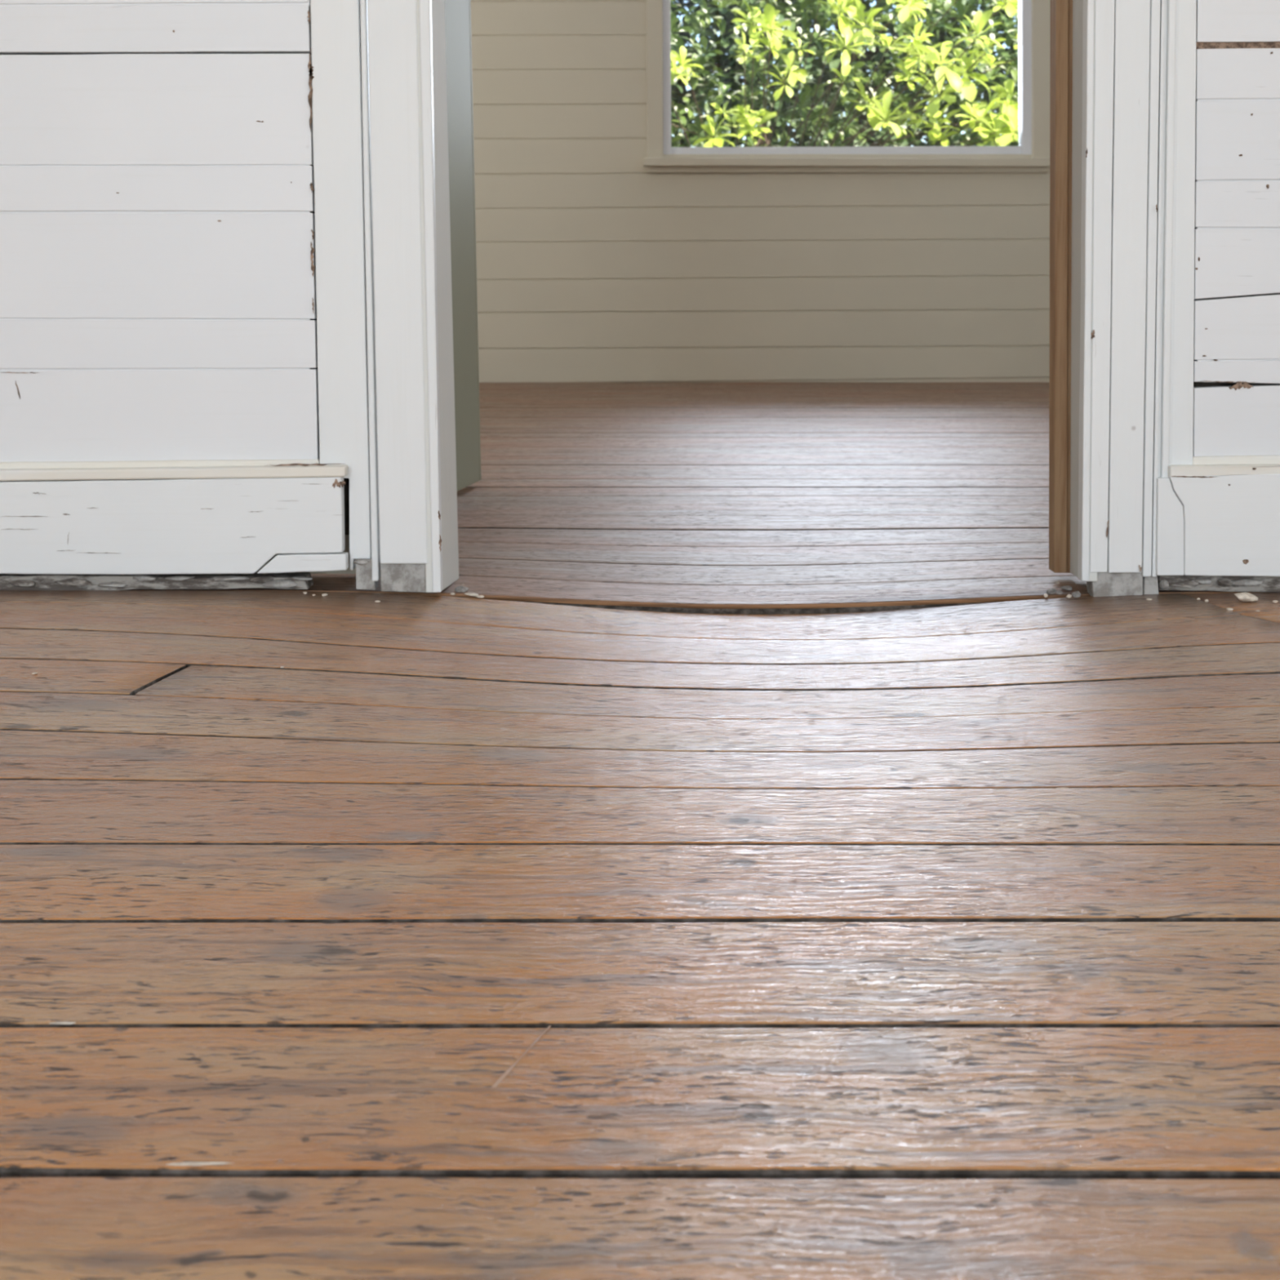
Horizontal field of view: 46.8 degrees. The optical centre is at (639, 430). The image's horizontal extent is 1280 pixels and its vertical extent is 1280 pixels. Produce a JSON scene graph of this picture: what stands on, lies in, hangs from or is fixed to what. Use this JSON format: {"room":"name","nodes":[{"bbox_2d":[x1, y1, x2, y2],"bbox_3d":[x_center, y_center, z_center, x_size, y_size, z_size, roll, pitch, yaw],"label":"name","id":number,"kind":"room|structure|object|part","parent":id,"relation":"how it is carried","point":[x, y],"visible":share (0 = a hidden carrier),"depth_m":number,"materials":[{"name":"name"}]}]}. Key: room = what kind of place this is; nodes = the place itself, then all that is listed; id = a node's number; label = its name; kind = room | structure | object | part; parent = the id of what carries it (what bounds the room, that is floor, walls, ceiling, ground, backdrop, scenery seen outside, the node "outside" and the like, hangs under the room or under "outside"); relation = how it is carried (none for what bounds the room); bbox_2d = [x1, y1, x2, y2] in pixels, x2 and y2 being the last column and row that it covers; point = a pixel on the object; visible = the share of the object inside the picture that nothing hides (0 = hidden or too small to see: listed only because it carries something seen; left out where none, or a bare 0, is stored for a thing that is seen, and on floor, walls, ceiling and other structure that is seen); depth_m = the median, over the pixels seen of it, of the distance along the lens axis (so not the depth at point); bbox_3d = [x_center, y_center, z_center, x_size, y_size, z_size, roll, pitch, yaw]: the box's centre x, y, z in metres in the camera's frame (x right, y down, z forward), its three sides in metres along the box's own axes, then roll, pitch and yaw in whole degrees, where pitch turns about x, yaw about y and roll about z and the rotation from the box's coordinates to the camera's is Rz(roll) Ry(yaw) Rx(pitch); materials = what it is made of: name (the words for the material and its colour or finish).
{"room":"damaged room","nodes":[
{"label":"damaged room","id":0,"kind":"room"},
{"bbox_2d":[0,382,1279,1279],"bbox_3d":[0.100,0.257,2.037,5.100,0.066,9.282,0,6,0],"label":"floor","id":1,"kind":"structure","parent":0,"point":[709,889],"depth_m":1.04,"materials":[{"name":"brown wood"}]},
{"bbox_2d":[48,1022,75,1024],"bbox_3d":[-0.331,0.340,0.849,0.015,0.002,0.002,0,6,-3],"label":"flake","id":2,"kind":"object","parent":1,"relation":"on","point":[52,1023],"visible":1,"depth_m":0.85,"materials":[{"name":"paint"}]},
{"bbox_2d":[166,1161,233,1165],"bbox_3d":[-0.211,0.353,0.712,0.034,0.001,0.003,0,6,-1],"label":"wood splinter","id":3,"kind":"object","parent":1,"relation":"on","point":[190,1163],"visible":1,"depth_m":0.71,"materials":[{"name":"paint"}]},
{"bbox_2d":[454,586,468,592],"bbox_3d":[-0.255,0.227,2.113,0.019,0.010,0.013,2,6,16],"label":"chunk","id":4,"kind":"object","parent":1,"relation":"on","point":[460,588],"visible":1,"depth_m":2.11,"materials":[{"name":"grey stone"}]},
{"bbox_2d":[444,0,480,491],"bbox_3d":[-0.432,-0.870,2.664,0.059,2.038,0.816,1,6,9],"label":"door","id":5,"kind":"structure","parent":1,"relation":"on","point":[457,12],"depth_m":3.01,"materials":[{"name":"grey paint"}]},
{"bbox_2d":[464,592,478,595],"bbox_3d":[-0.239,0.233,2.095,0.020,0.004,0.014,0,6,-1],"label":"flake","id":6,"kind":"object","parent":1,"relation":"on","point":[466,593],"visible":1,"depth_m":2.09,"materials":[{"name":"white paint"}]},
{"bbox_2d":[475,595,484,598],"bbox_3d":[-0.226,0.234,2.088,0.011,0.004,0.009,4,7,34],"label":"flake","id":7,"kind":"object","parent":1,"relation":"on","point":[477,596],"visible":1,"depth_m":2.09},
{"bbox_2d":[0,557,1279,596],"bbox_3d":[0.092,0.208,2.094,5.195,0.062,0.067,0,6,0],"label":"footing","id":8,"kind":"object","parent":1,"relation":"on","point":[393,577],"visible":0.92,"depth_m":2.09,"materials":[{"name":"grey wood"}]},
{"bbox_3d":[-1.487,0.216,2.106,2.037,0.032,0.040,0,5,0],"label":"sole plate","id":9,"kind":"part","parent":8,"relation":"part of","materials":[{"name":"grey wood"}]},
{"bbox_3d":[1.711,0.217,2.108,1.956,0.041,0.040,0,5,0],"label":"sole plate","id":10,"kind":"part","parent":8,"relation":"part of","materials":[{"name":"grey wood"}]},
{"bbox_2d":[1046,588,1056,594],"bbox_3d":[0.587,0.230,2.109,0.015,0.009,0.010,-2,6,-16],"label":"chunk","id":11,"kind":"object","parent":1,"relation":"on","point":[1051,591],"visible":1,"depth_m":2.11,"materials":[{"name":"grey stone"}]},
{"bbox_2d":[1061,585,1072,590],"bbox_3d":[0.613,0.227,2.128,0.015,0.008,0.014,2,6,22],"label":"chunk","id":12,"kind":"object","parent":1,"relation":"on","point":[1066,587],"visible":1,"depth_m":2.12,"materials":[{"name":"grey stone"}]},
{"bbox_2d":[1071,591,1080,597],"bbox_3d":[0.614,0.231,2.081,0.010,0.010,0.010,4,7,38],"label":"chunk","id":13,"kind":"object","parent":1,"relation":"on","point":[1075,594],"visible":1,"depth_m":2.08,"materials":[{"name":"grey stone"}]},
{"bbox_2d":[1234,591,1257,601],"bbox_3d":[0.828,0.228,2.021,0.032,0.012,0.025,1,6,7],"label":"lump","id":14,"kind":"object","parent":1,"relation":"on","point":[1243,597],"visible":1,"depth_m":2.01,"materials":[{"name":"paint"}]},
{"bbox_2d":[0,0,1279,573],"bbox_3d":[0.090,-1.277,1.993,5.166,3.000,0.132,0,6,0],"label":"wall","id":15,"kind":"structure","parent":0,"point":[157,284],"depth_m":2.04,"materials":[{"name":"white paint"}]},
{"bbox_2d":[0,458,348,574],"bbox_3d":[-1.448,0.121,2.075,2.079,0.160,0.033,0,6,0],"label":"baseboard","id":16,"kind":"structure","parent":15,"relation":"attached to","point":[193,516],"depth_m":2.06,"materials":[{"name":"paint"}]},
{"bbox_3d":[-1.469,0.062,2.079,2.038,0.044,0.014,0,5,0],"label":"cap mould","id":17,"kind":"part","parent":16,"relation":"part of","materials":[{"name":"paint"}]},
{"bbox_3d":[-1.437,0.069,2.068,2.057,0.041,0.030,0,5,0],"label":"cap mould","id":18,"kind":"part","parent":16,"relation":"part of","materials":[{"name":"paint"}]},
{"bbox_2d":[263,0,458,592],"bbox_3d":[-0.395,-0.986,2.019,0.252,2.439,0.135,0,6,0],"label":"door frame","id":19,"kind":"structure","parent":15,"relation":"attached to","point":[377,95],"depth_m":2.04,"materials":[{"name":"white paint"}]},
{"bbox_2d":[1048,0,1072,573],"bbox_3d":[0.599,-1.052,2.086,0.091,2.538,0.030,0,6,0],"label":"door","id":20,"kind":"structure","parent":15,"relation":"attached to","point":[1061,11],"depth_m":2.16,"materials":[{"name":"brown wood"}]},
{"bbox_2d":[1070,0,1196,581],"bbox_3d":[0.674,-0.991,2.015,0.203,2.428,0.127,0,6,0],"label":"door frame","id":21,"kind":"structure","parent":15,"relation":"attached to","point":[1134,61],"depth_m":2.04,"materials":[{"name":"white paint"}]},
{"bbox_2d":[1155,454,1279,576],"bbox_3d":[1.691,0.108,2.075,1.942,0.196,0.032,0,6,0],"label":"baseboard","id":22,"kind":"structure","parent":15,"relation":"attached to","point":[1217,515],"depth_m":2.06,"materials":[{"name":"paint"}]},
{"bbox_3d":[1.690,0.038,2.069,1.906,0.054,0.030,0,5,0],"label":"cap mould","id":23,"kind":"part","parent":22,"relation":"part of","materials":[{"name":"paint"}]},
{"bbox_3d":[1.716,0.031,2.075,1.887,0.040,0.014,0,5,0],"label":"cap mould","id":24,"kind":"part","parent":22,"relation":"part of","materials":[{"name":"paint"}]},
{"bbox_2d":[470,0,1049,382],"bbox_3d":[0.088,-1.700,6.510,5.178,3.024,0.091,0,6,0],"label":"wall","id":25,"kind":"structure","parent":0,"point":[593,265],"depth_m":6.55,"materials":[{"name":"beige paint"}]},
{"bbox_2d":[643,0,1050,173],"bbox_3d":[0.907,-1.980,6.444,1.787,1.697,0.132,0,6,0],"label":"window","id":26,"kind":"structure","parent":25,"relation":"in","point":[1033,15],"depth_m":6.48,"materials":[{"name":"beige paint"}]},
{"bbox_3d":[0.061,-1.970,6.433,0.081,1.558,0.024,0,5,0],"label":"casing","id":27,"kind":"part","parent":26,"relation":"part of","materials":[{"name":"beige paint"}]},
{"bbox_3d":[0.904,-1.175,6.505,1.780,0.038,0.100,0,5,0],"label":"sill","id":28,"kind":"part","parent":26,"relation":"part of","materials":[{"name":"beige paint"}]},
{"bbox_3d":[0.912,-1.227,6.552,1.556,0.057,0.060,0,5,0],"label":"sash rail","id":29,"kind":"part","parent":26,"relation":"part of","materials":[{"name":"white paint"}]},
{"bbox_3d":[1.743,-1.970,6.433,0.117,1.558,0.024,0,5,0],"label":"casing","id":30,"kind":"part","parent":26,"relation":"part of","materials":[{"name":"beige paint"}]},
{"label":"outside","id":31,"kind":"structure","parent":0,"visible":0},
{"label":"ground","id":32,"kind":"structure","parent":31,"visible":0},
{"bbox_2d":[670,0,1018,146],"bbox_3d":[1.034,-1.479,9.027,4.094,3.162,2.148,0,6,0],"label":"shrub","id":33,"kind":"object","parent":32,"relation":"on","point":[1006,125],"visible":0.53,"depth_m":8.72,"materials":[{"name":"green plant"}]}
]}

